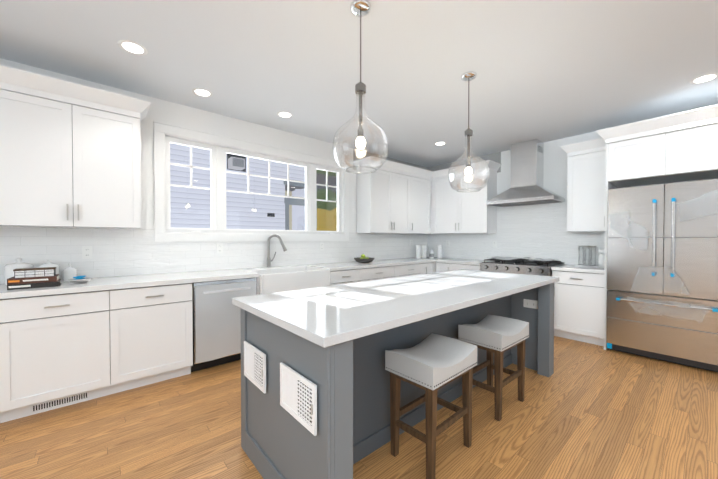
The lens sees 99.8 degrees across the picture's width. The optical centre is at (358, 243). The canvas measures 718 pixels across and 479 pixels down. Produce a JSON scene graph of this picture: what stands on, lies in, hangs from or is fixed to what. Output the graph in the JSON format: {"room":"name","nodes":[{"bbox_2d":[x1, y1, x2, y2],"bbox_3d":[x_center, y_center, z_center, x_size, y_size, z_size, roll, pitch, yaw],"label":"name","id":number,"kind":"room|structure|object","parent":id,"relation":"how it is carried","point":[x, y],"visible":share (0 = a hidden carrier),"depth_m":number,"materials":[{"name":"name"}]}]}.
{"room":"kitchen","nodes":[
{"label":"kitchen","id":0,"kind":"room"},
{"bbox_2d":[0,58,356,277],"bbox_3d":[-1.307,-0.137,3.898,7.320,2.720,0.160,-1,1,-41],"label":"wall","id":1,"kind":"structure","parent":0,"point":[160,110],"depth_m":3.33,"materials":[{"name":"white paint"}]},
{"bbox_2d":[0,80,143,228],"bbox_3d":[-2.449,-0.651,2.553,0.959,1.043,0.338,-1,1,-41],"label":"upper cabinet","id":2,"kind":"object","parent":1,"relation":"attached to","point":[70,156],"depth_m":2.42,"materials":[{"name":"white wood"}]},
{"bbox_2d":[0,149,427,283],"bbox_3d":[-1.214,-0.593,3.861,6.900,1.804,0.008,-1,1,-41],"label":"tile backsplash","id":3,"kind":"structure","parent":1,"relation":"attached to","point":[115,252],"depth_m":3.19,"materials":[{"name":"white tile"}]},
{"bbox_2d":[82,246,91,258],"bbox_3d":[-2.479,0.086,2.760,0.070,0.115,0.006,-1,1,-41],"label":"wall outlet","id":4,"kind":"object","parent":3,"relation":"attached to","point":[86,252],"visible":1,"depth_m":2.76,"materials":[{"name":"white plastic"}]},
{"bbox_2d":[216,243,222,253],"bbox_3d":[-1.616,0.062,3.510,0.070,0.115,0.006,-1,1,-41],"label":"wall outlet","id":5,"kind":"object","parent":3,"relation":"attached to","point":[219,248],"visible":1,"depth_m":3.51,"materials":[{"name":"white plastic"}]},
{"bbox_2d":[153,121,348,241],"bbox_3d":[-1.160,-0.639,3.966,2.564,1.228,0.140,-1,1,-41],"label":"window","id":6,"kind":"structure","parent":1,"relation":"in","point":[165,135],"depth_m":3.61,"materials":[{"name":"white wood"}]},
{"bbox_2d":[357,164,411,233],"bbox_3d":[0.445,-0.683,5.069,0.989,1.043,0.338,-1,1,-41],"label":"upper cabinet","id":7,"kind":"object","parent":1,"relation":"attached to","point":[384,195],"depth_m":4.84,"materials":[{"name":"white wood"}]},
{"bbox_2d":[412,172,427,233],"bbox_3d":[0.975,-0.689,5.530,0.654,1.043,0.338,-1,1,-41],"label":"upper cabinet","id":8,"kind":"object","parent":1,"relation":"attached to","point":[419,183],"depth_m":5.41,"materials":[{"name":"white wood"}]},
{"bbox_2d":[428,176,431,233],"bbox_3d":[1.347,-0.693,5.833,0.422,1.043,0.368,-1,1,-41],"label":"upper cabinet","id":9,"kind":"object","parent":1,"relation":"attached to","point":[429,177],"depth_m":5.60,"materials":[{"name":"white wood"}]},
{"bbox_2d":[0,336,717,478],"bbox_3d":[0.878,1.280,1.403,7.320,0.050,6.820,-1,1,-41],"label":"floor","id":10,"kind":"structure","parent":0,"point":[584,410],"depth_m":1.99,"materials":[{"name":"brown wood"}]},
{"bbox_2d":[0,300,11,422],"bbox_3d":[-2.843,0.808,2.049,0.718,0.877,0.608,-1,1,-41],"label":"base cabinet","id":11,"kind":"object","parent":10,"relation":"on","point":[5,305],"depth_m":2.05,"materials":[{"name":"white wood"}]},
{"bbox_2d":[12,288,123,419],"bbox_3d":[-2.396,0.803,2.438,0.703,0.877,0.608,-1,1,-41],"label":"base cabinet","id":12,"kind":"object","parent":10,"relation":"on","point":[69,344],"depth_m":2.24,"materials":[{"name":"white wood"}]},
{"bbox_2d":[30,391,87,412],"bbox_3d":[-2.256,1.199,2.285,0.310,0.054,0.004,-1,1,-41],"label":"air vent register","id":13,"kind":"object","parent":12,"relation":"attached to","point":[56,402],"visible":1,"depth_m":2.28,"materials":[{"name":"white metal"}]},
{"bbox_2d":[0,269,259,299],"bbox_3d":[-2.390,0.346,2.421,3.020,0.038,0.638,-1,1,-41],"label":"countertop","id":14,"kind":"structure","parent":12,"relation":"on","point":[104,284],"depth_m":2.56,"materials":[{"name":"white stone"}]},
{"bbox_2d":[4,258,33,284],"bbox_3d":[-2.698,0.223,2.401,0.161,0.206,0.161,-1,1,-41],"label":"canister","id":15,"kind":"object","parent":14,"relation":"on","point":[8,270],"visible":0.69,"depth_m":2.33,"materials":[{"name":"white ceramic"}]},
{"bbox_2d":[7,274,60,289],"bbox_3d":[-2.438,0.289,2.283,0.271,0.076,0.208,-1,1,-41],"label":"books","id":16,"kind":"object","parent":14,"relation":"on","point":[13,283],"visible":1,"depth_m":2.21,"materials":[{"name":"black paper"}]},
{"bbox_2d":[13,267,55,277],"bbox_3d":[-2.438,0.220,2.283,0.212,0.060,0.112,-1,1,-41],"label":"basket","id":17,"kind":"object","parent":16,"relation":"on","point":[33,272],"visible":1,"depth_m":2.25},
{"bbox_2d":[38,259,59,278],"bbox_3d":[-2.579,0.228,2.518,0.126,0.193,0.126,-1,1,-41],"label":"medium canister","id":18,"kind":"object","parent":14,"relation":"on","point":[50,264],"visible":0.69,"depth_m":2.51,"materials":[{"name":"white ceramic"}]},
{"bbox_2d":[63,263,76,281],"bbox_3d":[-2.464,0.247,2.579,0.086,0.153,0.087,-1,1,-41],"label":"canister","id":19,"kind":"object","parent":14,"relation":"on","point":[69,272],"visible":0.9,"depth_m":2.55,"materials":[{"name":"white ceramic"}]},
{"bbox_2d":[68,275,95,282],"bbox_3d":[-2.268,0.297,2.485,0.179,0.057,0.148,-1,1,-41],"label":"candy bowl","id":20,"kind":"object","parent":14,"relation":"on","point":[81,279],"visible":1,"depth_m":2.45,"materials":[{"name":"white ceramic"}]},
{"bbox_2d":[120,284,192,390],"bbox_3d":[-1.975,0.799,2.804,0.649,0.877,0.608,-1,1,-41],"label":"base cabinet","id":21,"kind":"object","parent":10,"relation":"on","point":[156,324],"depth_m":2.61,"materials":[{"name":"white wood"}]},
{"bbox_2d":[191,277,256,371],"bbox_3d":[-1.488,0.792,3.203,0.594,0.869,0.630,-1,1,-41],"label":"dishwasher","id":22,"kind":"object","parent":10,"relation":"on","point":[216,327],"visible":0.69,"depth_m":2.92,"materials":[{"name":"grey metal"}]},
{"bbox_2d":[325,268,363,285],"bbox_3d":[-0.378,0.781,4.193,0.623,0.877,0.608,-1,1,-41],"label":"base cabinet","id":23,"kind":"object","parent":10,"relation":"on","point":[350,275],"depth_m":3.98,"materials":[{"name":"white wood"}]},
{"bbox_2d":[304,257,451,271],"bbox_3d":[0.512,0.314,4.944,2.870,0.038,0.638,-1,1,-41],"label":"countertop","id":24,"kind":"structure","parent":23,"relation":"on","point":[375,263],"depth_m":4.46,"materials":[{"name":"white stone"}]},
{"bbox_2d":[246,266,329,293],"bbox_3d":[-0.867,0.450,3.659,0.890,0.253,0.554,-1,1,-41],"label":"farmhouse sink","id":25,"kind":"object","parent":24,"relation":"in","point":[273,280],"visible":0.56,"depth_m":3.47,"materials":[{"name":"white ceramic"}]},
{"bbox_2d":[266,234,286,266],"bbox_3d":[-1.051,0.098,3.858,0.226,0.419,0.184,-1,1,-41],"label":"faucet","id":26,"kind":"object","parent":25,"relation":"on","point":[269,260],"visible":1,"depth_m":3.84,"materials":[{"name":"silver metal"}]},
{"bbox_2d":[354,257,373,262],"bbox_3d":[0.079,0.262,4.605,0.320,0.072,0.320,-1,1,-41],"label":"fruit bowl","id":27,"kind":"object","parent":24,"relation":"on","point":[359,260],"visible":0.96,"depth_m":4.50,"materials":[{"name":"stone"}]},
{"bbox_2d":[415,245,422,258],"bbox_3d":[1.109,0.160,5.628,0.124,0.250,0.099,-1,1,-41],"label":"pitcher","id":28,"kind":"object","parent":24,"relation":"on","point":[418,251],"visible":1,"depth_m":5.59,"materials":[{"name":"white ceramic"}]},
{"bbox_2d":[421,245,427,257],"bbox_3d":[1.265,0.163,5.830,0.121,0.240,0.097,-1,1,-41],"label":"pitcher","id":29,"kind":"object","parent":24,"relation":"on","point":[424,253],"visible":0.98,"depth_m":5.79,"materials":[{"name":"white ceramic"}]},
{"bbox_2d":[429,249,433,258],"bbox_3d":[1.351,0.195,5.631,0.085,0.180,0.085,-1,1,-41],"label":"ceramic bottle","id":30,"kind":"object","parent":24,"relation":"on","point":[431,254],"visible":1,"depth_m":5.60,"materials":[{"name":"white ceramic"}]},
{"bbox_2d":[437,245,443,257],"bbox_3d":[1.524,0.159,5.694,0.099,0.250,0.124,-1,1,-41],"label":"pitcher","id":31,"kind":"object","parent":24,"relation":"on","point":[439,251],"visible":1,"depth_m":5.66,"materials":[{"name":"white ceramic"}]},
{"bbox_2d":[364,264,399,281],"bbox_3d":[0.075,0.776,4.587,0.813,0.877,0.608,-1,1,-41],"label":"base cabinet","id":32,"kind":"object","parent":10,"relation":"on","point":[370,274],"depth_m":4.40,"materials":[{"name":"white wood"}]},
{"bbox_2d":[241,285,553,478],"bbox_3d":[0.556,0.804,2.362,2.604,0.878,0.938,-1,1,-41],"label":"kitchen island","id":33,"kind":"object","parent":10,"relation":"on","point":[352,380],"depth_m":1.72,"materials":[{"name":"grey wood"}]},
{"bbox_2d":[244,341,265,393],"bbox_3d":[-0.581,0.677,1.671,0.016,0.200,0.285,-1,1,-41],"label":"air vent register","id":34,"kind":"object","parent":33,"relation":"attached to","point":[255,366],"visible":1,"depth_m":1.65,"materials":[{"name":"white metal"}]},
{"bbox_2d":[280,362,316,435],"bbox_3d":[-0.273,0.666,1.316,0.016,0.200,0.300,-1,1,-41],"label":"air vent register","id":35,"kind":"object","parent":33,"relation":"attached to","point":[298,397],"visible":0.98,"depth_m":1.29,"materials":[{"name":"white metal"}]},
{"bbox_2d":[232,269,558,348],"bbox_3d":[0.559,0.346,2.353,2.680,0.038,0.990,-1,1,-41],"label":"island countertop","id":36,"kind":"structure","parent":33,"relation":"on","point":[326,316],"depth_m":1.77,"materials":[{"name":"white stone"}]},
{"bbox_2d":[523,299,537,308],"bbox_3d":[1.679,0.595,2.959,0.007,0.080,0.130,-1,1,-41],"label":"outlet","id":37,"kind":"object","parent":33,"relation":"attached to","point":[527,303],"visible":0.96,"depth_m":2.96,"materials":[{"name":"white plastic"}]},
{"bbox_2d":[400,264,427,276],"bbox_3d":[0.613,0.770,5.054,0.848,0.877,0.608,-1,1,-41],"label":"base cabinet","id":38,"kind":"object","parent":10,"relation":"on","point":[405,269],"depth_m":4.88,"materials":[{"name":"white wood"}]},
{"bbox_2d":[385,333,476,478],"bbox_3d":[0.440,0.934,1.819,0.473,0.631,0.334,-1,1,-42],"label":"stool","id":39,"kind":"object","parent":10,"relation":"on","point":[431,364],"visible":1,"depth_m":1.74,"materials":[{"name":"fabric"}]},
{"bbox_2d":[428,264,435,273],"bbox_3d":[0.983,0.766,5.376,0.369,0.877,0.608,-1,1,-41],"label":"base cabinet","id":40,"kind":"object","parent":10,"relation":"on","point":[431,267],"depth_m":5.21,"materials":[{"name":"white wood"}]},
{"bbox_2d":[436,264,447,272],"bbox_3d":[1.682,0.766,5.324,0.608,0.877,0.349,-1,1,-41],"label":"base cabinet","id":41,"kind":"object","parent":10,"relation":"on","point":[439,267],"depth_m":5.17,"materials":[{"name":"white wood"}]},
{"bbox_2d":[448,264,479,270],"bbox_3d":[1.914,0.770,5.057,0.608,0.877,0.594,-1,1,-41],"label":"base cabinet","id":42,"kind":"object","parent":10,"relation":"on","point":[451,267],"depth_m":4.86,"materials":[{"name":"white wood"}]},
{"bbox_2d":[436,260,489,263],"bbox_3d":[1.831,0.311,5.127,0.638,0.038,0.817,-1,1,-41],"label":"countertop","id":43,"kind":"structure","parent":42,"relation":"on","point":[437,261],"depth_m":5.02,"materials":[{"name":"white stone"}]},
{"bbox_2d":[458,315,528,420],"bbox_3d":[1.047,0.928,2.347,0.473,0.631,0.334,-1,1,-40],"label":"stool","id":44,"kind":"object","parent":10,"relation":"on","point":[496,336],"visible":1,"depth_m":2.25,"materials":[{"name":"fabric"}]},
{"bbox_2d":[480,256,564,275],"bbox_3d":[2.366,0.711,4.433,0.729,1.001,0.920,-1,1,-41],"label":"range","id":45,"kind":"object","parent":10,"relation":"on","point":[535,266],"visible":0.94,"depth_m":4.25,"materials":[{"name":"silver metal"}]},
{"bbox_2d":[552,272,608,347],"bbox_3d":[2.905,0.784,3.918,0.608,0.877,0.535,-1,1,-41],"label":"base cabinet","id":46,"kind":"object","parent":10,"relation":"on","point":[580,298],"depth_m":3.69,"materials":[{"name":"white wood"}]},
{"bbox_2d":[552,264,606,271],"bbox_3d":[2.895,0.327,3.904,0.638,0.038,0.545,-1,1,-41],"label":"countertop","id":47,"kind":"structure","parent":46,"relation":"on","point":[567,267],"depth_m":3.77,"materials":[{"name":"white stone"}]},
{"bbox_2d":[575,264,603,267],"bbox_3d":[3.049,0.299,3.954,0.160,0.014,0.330,-1,1,-41],"label":"marble tray","id":48,"kind":"object","parent":47,"relation":"on","point":[589,266],"visible":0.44,"depth_m":3.94,"materials":[{"name":"white stone"}]},
{"bbox_2d":[578,246,583,264],"bbox_3d":[2.970,0.164,4.043,0.061,0.258,0.061,-1,1,-41],"label":"glass jar","id":49,"kind":"object","parent":48,"relation":"on","point":[581,257],"visible":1,"depth_m":4.04,"materials":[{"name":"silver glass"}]},
{"bbox_2d":[584,246,589,264],"bbox_3d":[3.012,0.164,3.994,0.061,0.258,0.061,-1,1,-41],"label":"glass jar","id":50,"kind":"object","parent":48,"relation":"on","point":[586,254],"visible":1,"depth_m":4.00,"materials":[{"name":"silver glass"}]},
{"bbox_2d":[590,246,595,265],"bbox_3d":[3.055,0.165,3.945,0.061,0.258,0.061,-1,1,-41],"label":"glass jar","id":51,"kind":"object","parent":48,"relation":"on","point":[593,256],"visible":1,"depth_m":3.96,"materials":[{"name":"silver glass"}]},
{"bbox_2d":[598,246,604,265],"bbox_3d":[3.107,0.167,3.868,0.090,0.255,0.088,-1,1,-41],"label":"jar","id":52,"kind":"object","parent":48,"relation":"on","point":[601,257],"visible":0.75,"depth_m":3.85,"materials":[{"name":"white"}]},
{"bbox_2d":[606,179,717,371],"bbox_3d":[3.326,0.314,3.276,0.771,1.835,0.903,-1,1,-41],"label":"refrigerator","id":53,"kind":"object","parent":10,"relation":"on","point":[662,271],"visible":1,"depth_m":3.08,"materials":[{"name":"silver metal"}]},
{"bbox_2d":[0,0,717,167],"bbox_3d":[0.878,-1.490,1.368,7.320,0.050,6.820,-1,1,-41],"label":"ceiling","id":54,"kind":"structure","parent":0,"point":[548,70],"depth_m":2.45,"materials":[{"name":"white paint"}]},
{"bbox_2d":[118,40,147,54],"bbox_3d":[-1.708,-1.474,2.286,0.183,0.004,0.183,0,1,4],"label":"recessed light","id":55,"kind":"object","parent":54,"relation":"in","point":[132,47],"depth_m":2.28,"materials":[{"name":"white"}]},
{"bbox_2d":[192,88,212,96],"bbox_3d":[-1.545,-1.483,2.985,0.183,0.004,0.183,0,1,4],"label":"recessed light","id":56,"kind":"object","parent":54,"relation":"in","point":[201,92],"depth_m":2.98,"materials":[{"name":"white"}]},
{"bbox_2d":[277,111,292,117],"bbox_3d":[-0.861,-1.490,3.515,0.183,0.004,0.183,0,1,4],"label":"recessed light","id":57,"kind":"object","parent":54,"relation":"in","point":[283,114],"depth_m":3.50,"materials":[{"name":"white"}]},
{"bbox_2d":[333,0,387,173],"bbox_3d":[0.010,-0.962,1.888,0.348,1.017,0.348,-1,1,-41],"label":"pendant light","id":58,"kind":"object","parent":54,"relation":"hanging from","point":[360,8],"visible":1,"depth_m":1.87,"materials":[{"name":"clear glass"}]},
{"bbox_2d":[434,142,445,145],"bbox_3d":[1.231,-1.503,4.575,0.183,0.004,0.183,0,1,4],"label":"recessed light","id":59,"kind":"object","parent":54,"relation":"in","point":[437,143],"depth_m":4.56,"materials":[{"name":"white"}]},
{"bbox_2d":[448,71,489,191],"bbox_3d":[0.971,-0.972,2.679,0.348,1.017,0.348,-1,1,-41],"label":"pendant light","id":60,"kind":"object","parent":54,"relation":"hanging from","point":[469,76],"visible":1,"depth_m":2.67,"materials":[{"name":"clear glass"}]},
{"bbox_2d":[690,73,717,83],"bbox_3d":[3.116,-1.480,2.726,0.183,0.004,0.183,0,1,4],"label":"recessed light","id":61,"kind":"object","parent":54,"relation":"in","point":[708,77],"depth_m":2.72,"materials":[{"name":"white"}]},
{"bbox_2d":[457,131,717,258],"bbox_3d":[3.573,-0.135,3.742,0.160,2.720,6.480,-1,1,-41],"label":"wall","id":62,"kind":"structure","parent":0,"point":[555,159],"depth_m":4.43,"materials":[{"name":"white paint"}]},
{"bbox_2d":[432,168,498,233],"bbox_3d":[1.821,-0.687,5.352,0.338,1.043,1.080,-1,1,-41],"label":"upper cabinet","id":63,"kind":"object","parent":62,"relation":"attached to","point":[453,212],"depth_m":5.14,"materials":[{"name":"white wood"}]},
{"bbox_2d":[428,152,604,264],"bbox_3d":[2.355,-0.608,5.009,0.007,1.804,2.940,-1,1,-41],"label":"tile backsplash","id":64,"kind":"structure","parent":62,"relation":"attached to","point":[534,231],"depth_m":4.72,"materials":[{"name":"white tile"}]},
{"bbox_2d":[486,139,564,206],"bbox_3d":[2.460,-1.044,4.505,0.498,0.915,0.920,-1,1,-41],"label":"range hood","id":65,"kind":"object","parent":62,"relation":"attached to","point":[527,173],"visible":1,"depth_m":4.44,"materials":[{"name":"silver metal"}]},
{"bbox_2d":[566,144,615,231],"bbox_3d":[3.031,-0.669,3.960,0.338,1.043,0.430,-1,1,-41],"label":"upper cabinet","id":66,"kind":"object","parent":62,"relation":"attached to","point":[587,194],"depth_m":3.85,"materials":[{"name":"white wood"}]},
{"bbox_2d":[604,116,717,187],"bbox_3d":[3.385,-0.941,3.313,0.648,0.483,0.921,-1,1,-41],"label":"upper cabinet","id":67,"kind":"object","parent":62,"relation":"attached to","point":[688,151],"depth_m":3.13,"materials":[{"name":"white wood"}]},
{"label":"outside","id":68,"kind":"structure","parent":0,"visible":0},
{"bbox_3d":[-5.438,1.558,10.956,20.000,0.050,15.800,-1,1,-41],"label":"ground","id":69,"kind":"structure","parent":68,"visible":0},
{"bbox_2d":[170,143,317,230],"bbox_3d":[-4.665,-2.101,5.769,8.420,7.400,1.572,-1,1,-41],"label":"neighbouring house","id":70,"kind":"structure","parent":69,"relation":"on","point":[179,200],"depth_m":6.78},
{"bbox_2d":[285,169,336,230],"bbox_3d":[-3.847,-4.481,15.908,11.600,11.900,11.300,-1,1,-41],"label":"trees","id":71,"kind":"object","parent":69,"relation":"on","point":[320,212],"depth_m":12.10,"materials":[{"name":"plant"}]}
]}

